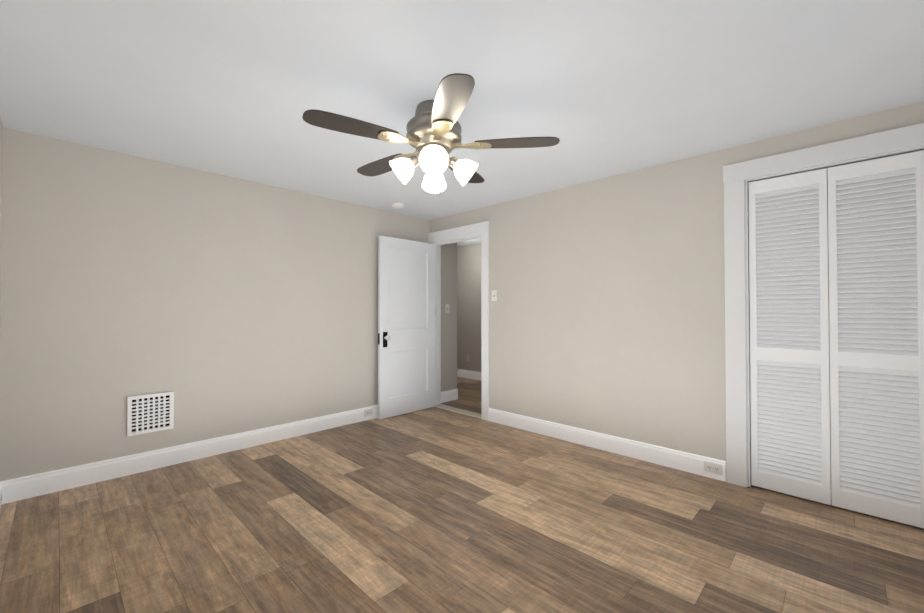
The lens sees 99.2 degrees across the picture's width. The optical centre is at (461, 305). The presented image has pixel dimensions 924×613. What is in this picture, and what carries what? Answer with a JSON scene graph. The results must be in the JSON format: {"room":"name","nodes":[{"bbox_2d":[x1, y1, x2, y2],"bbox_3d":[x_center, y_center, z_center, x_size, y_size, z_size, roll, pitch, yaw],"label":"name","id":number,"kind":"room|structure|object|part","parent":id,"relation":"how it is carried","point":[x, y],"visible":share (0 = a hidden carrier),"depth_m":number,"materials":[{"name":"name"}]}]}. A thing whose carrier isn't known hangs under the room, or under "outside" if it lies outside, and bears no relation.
{"room":"empty bedroom","nodes":[
{"label":"empty bedroom","id":0,"kind":"room"},
{"bbox_2d":[0,117,2,321],"bbox_3d":[-1.296,0.039,0.832,4.570,2.365,0.120,-1,-1,44],"label":"wall","id":1,"kind":"structure","parent":0,"point":[1,157],"depth_m":2.43,"materials":[{"name":"beige paint"}]},
{"bbox_2d":[0,127,456,480],"bbox_3d":[-1.564,0.079,3.922,0.120,2.365,4.181,-1,-1,44],"label":"wall","id":2,"kind":"structure","parent":0,"point":[219,305],"depth_m":3.10,"materials":[{"name":"beige paint"}]},
{"bbox_2d":[127,391,173,435],"bbox_3d":[-2.356,0.819,2.982,0.040,0.286,0.276,-1,-1,44],"label":"air vent","id":3,"kind":"object","parent":2,"relation":"in","point":[149,413],"visible":0.98,"depth_m":2.97,"materials":[{"name":"white metal"}]},
{"bbox_2d":[0,405,377,503],"bbox_3d":[-1.648,1.189,3.724,0.016,0.140,3.561,-1,-1,44],"label":"baseboard","id":4,"kind":"structure","parent":2,"relation":"attached to","point":[25,487],"depth_m":3.03,"materials":[{"name":"white wood"}]},
{"bbox_2d":[364,408,372,416],"bbox_3d":[-1.029,1.185,4.343,0.009,0.070,0.115,-1,-1,44],"label":"electrical outlet","id":5,"kind":"object","parent":2,"relation":"attached to","point":[367,412],"visible":1,"depth_m":4.34,"materials":[{"name":"white plastic"}]},
{"bbox_2d":[445,304,448,312],"bbox_3d":[-0.191,0.044,5.238,0.019,0.115,0.070,-1,-1,44],"label":"light switch","id":6,"kind":"object","parent":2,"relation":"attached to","point":[446,308],"visible":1,"depth_m":5.23,"materials":[{"name":"white plastic"}]},
{"bbox_2d":[441,389,457,402],"bbox_3d":[-0.192,1.209,5.224,0.016,0.140,0.380,-1,-1,44],"label":"baseboard","id":7,"kind":"structure","parent":2,"relation":"attached to","point":[448,395],"depth_m":5.24,"materials":[{"name":"white wood"}]},
{"bbox_2d":[430,219,432,232],"bbox_3d":[-0.351,0.094,5.045,0.057,2.365,0.120,-1,-1,44],"label":"wall","id":8,"kind":"structure","parent":0,"point":[431,226],"depth_m":5.01,"materials":[{"name":"beige paint"}]},
{"bbox_2d":[0,377,923,612],"bbox_3d":[-0.220,1.308,3.590,6.890,0.100,5.601,-1,-1,44],"label":"floor","id":9,"kind":"structure","parent":0,"point":[433,510],"depth_m":2.10,"materials":[{"name":"wood"}]},
{"bbox_2d":[0,0,923,246],"bbox_3d":[-0.220,-1.157,3.622,6.890,0.100,5.601,-1,-1,44],"label":"ceiling","id":10,"kind":"structure","parent":0,"point":[600,89],"depth_m":1.96,"materials":[{"name":"paint"}]},
{"bbox_2d":[391,203,403,208],"bbox_3d":[-0.699,-1.079,4.283,0.136,0.040,0.136,-1,-1,44],"label":"smoke detector","id":11,"kind":"object","parent":10,"relation":"attached to","point":[398,205],"visible":0.98,"depth_m":4.24,"materials":[{"name":"white plastic"}]},
{"bbox_2d":[302,73,559,194],"bbox_3d":[-0.202,-0.877,2.279,1.310,0.495,1.350,-1,-1,44],"label":"fan","id":12,"kind":"object","parent":10,"relation":"hanging from","point":[433,137],"visible":1,"depth_m":2.13,"materials":[{"name":"brown wood"}]},
{"bbox_3d":[-0.564,-0.913,2.011,0.470,0.006,0.154,0,-5,-31],"label":"blade","id":13,"kind":"part","parent":12,"relation":"part of","materials":[{"name":"brown wood"}]},
{"bbox_3d":[-0.514,-0.906,2.561,0.470,0.006,0.154,-1,-5,41],"label":"blade","id":14,"kind":"part","parent":12,"relation":"part of","materials":[{"name":"brown wood"}]},
{"bbox_3d":[-0.352,-0.763,2.239,0.147,0.149,0.148,-1,-1,44],"label":"lamp shade","id":15,"kind":"part","parent":12,"relation":"part of","materials":[{"name":"white glass"}]},
{"bbox_3d":[-0.266,-0.821,2.244,0.080,0.072,0.083,-1,-1,44],"label":"light arm","id":16,"kind":"part","parent":12,"relation":"part of"},
{"bbox_3d":[-0.149,-0.766,2.058,0.148,0.149,0.147,-1,-1,44],"label":"lamp shade","id":17,"kind":"part","parent":12,"relation":"part of","materials":[{"name":"white glass"}]},
{"bbox_3d":[-0.171,-0.761,2.442,0.148,0.149,0.147,-1,-1,44],"label":"lamp shade","id":18,"kind":"part","parent":12,"relation":"part of","materials":[{"name":"white glass"}]},
{"bbox_3d":[-0.149,-0.788,2.091,0.052,0.052,0.052,-1,-1,44],"label":"bulb","id":19,"kind":"part","parent":12,"relation":"part of","materials":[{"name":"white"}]},
{"bbox_3d":[-0.055,-0.916,1.794,0.154,0.006,0.470,-4,0,-13],"label":"blade","id":20,"kind":"part","parent":12,"relation":"part of","materials":[{"name":"brown wood"}]},
{"bbox_3d":[-0.054,-0.821,2.257,0.080,0.072,0.083,-1,-1,44],"label":"light arm","id":21,"kind":"part","parent":12,"relation":"part of"},
{"bbox_3d":[0.032,-0.763,2.261,0.147,0.149,0.148,-1,-1,44],"label":"lamp shade","id":22,"kind":"part","parent":12,"relation":"part of","materials":[{"name":"white glass"}]},
{"bbox_3d":[0.025,-0.904,2.684,0.154,0.006,0.470,4,1,23],"label":"blade","id":23,"kind":"part","parent":12,"relation":"part of","materials":[{"name":"brown wood"}]},
{"bbox_3d":[0.308,-0.911,2.210,0.470,0.006,0.154,0,3,5],"label":"blade","id":24,"kind":"part","parent":12,"relation":"part of","materials":[{"name":"brown wood"}]},
{"bbox_2d":[457,244,481,371],"bbox_3d":[0.810,0.112,6.426,4.200,2.365,0.120,-1,-1,44],"label":"wall","id":25,"kind":"structure","parent":0,"point":[468,300],"depth_m":7.00,"materials":[{"name":"beige paint"}]},
{"bbox_2d":[457,369,481,380],"bbox_3d":[0.763,1.224,6.362,4.200,0.140,0.016,-1,-1,44],"label":"baseboard","id":26,"kind":"structure","parent":25,"relation":"attached to","point":[475,375],"depth_m":6.96,"materials":[{"name":"white wood"}]},
{"bbox_2d":[433,101,923,460],"bbox_3d":[1.139,0.075,3.598,4.098,2.365,0.120,-1,-1,44],"label":"wall","id":27,"kind":"structure","parent":0,"point":[607,312],"depth_m":3.29,"materials":[{"name":"beige paint"}]},
{"bbox_2d":[428,221,488,420],"bbox_3d":[-0.022,0.176,4.705,0.998,2.192,0.151,-1,-1,44],"label":"door frame","id":28,"kind":"structure","parent":27,"relation":"attached to","point":[475,229],"depth_m":4.47,"materials":[{"name":"white wood"}]},
{"bbox_2d":[378,236,435,418],"bbox_3d":[-0.615,0.248,4.655,0.166,2.030,0.863,-1,-1,44],"label":"door leaf","id":29,"kind":"structure","parent":28,"relation":"attached to","point":[406,326],"depth_m":4.60,"materials":[{"name":"white paint"}]},
{"bbox_3d":[-0.881,0.385,4.380,0.166,0.170,0.100,-1,-1,44],"label":"knob","id":30,"kind":"part","parent":29,"relation":"part of","materials":[{"name":"black metal"}]},
{"bbox_2d":[435,404,481,418],"bbox_3d":[-0.020,1.267,4.708,0.826,0.010,0.140,-1,-1,44],"label":"sill","id":31,"kind":"structure","parent":27,"relation":"attached to","point":[461,411],"depth_m":4.69,"materials":[{"name":"beige wood"}]},
{"bbox_2d":[492,290,496,300],"bbox_3d":[0.346,-0.103,4.273,0.070,0.115,0.019,-1,-1,44],"label":"light switch","id":32,"kind":"object","parent":27,"relation":"attached to","point":[494,295],"visible":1,"depth_m":4.27,"materials":[{"name":"white plastic"}]},
{"bbox_2d":[488,408,725,481],"bbox_3d":[1.079,1.187,3.547,2.194,0.140,0.016,-1,-1,44],"label":"baseboard","id":33,"kind":"structure","parent":27,"relation":"attached to","point":[677,459],"depth_m":3.33,"materials":[{"name":"white wood"}]},
{"bbox_2d":[704,461,722,474],"bbox_3d":[1.804,1.170,2.826,0.115,0.070,0.009,-1,-1,44],"label":"electrical outlet","id":34,"kind":"object","parent":27,"relation":"attached to","point":[713,467],"visible":1,"depth_m":2.82,"materials":[{"name":"white plastic"}]},
{"bbox_2d":[748,168,830,504],"bbox_3d":[2.136,0.191,2.582,0.398,2.083,0.029,-1,-1,44],"label":"closet door","id":35,"kind":"structure","parent":27,"relation":"in","point":[789,340],"depth_m":2.57,"materials":[{"name":"white paint"}]},
{"bbox_2d":[723,123,923,486],"bbox_3d":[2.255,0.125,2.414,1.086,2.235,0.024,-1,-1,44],"label":"trim","id":36,"kind":"structure","parent":27,"relation":"attached to","point":[736,176],"depth_m":2.72,"materials":[{"name":"white wood"}]},
{"bbox_2d":[827,150,923,527],"bbox_3d":[2.424,0.187,2.302,0.398,2.083,0.029,-1,-1,44],"label":"closet door","id":37,"kind":"structure","parent":27,"relation":"in","point":[876,259],"depth_m":2.29,"materials":[{"name":"white paint"}]},
{"bbox_2d":[827,172,830,461],"bbox_3d":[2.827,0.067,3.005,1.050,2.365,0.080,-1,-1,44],"label":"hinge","id":38,"kind":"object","parent":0,"point":[828,297],"depth_m":2.99,"materials":[{"name":"beige paint"}]}
]}

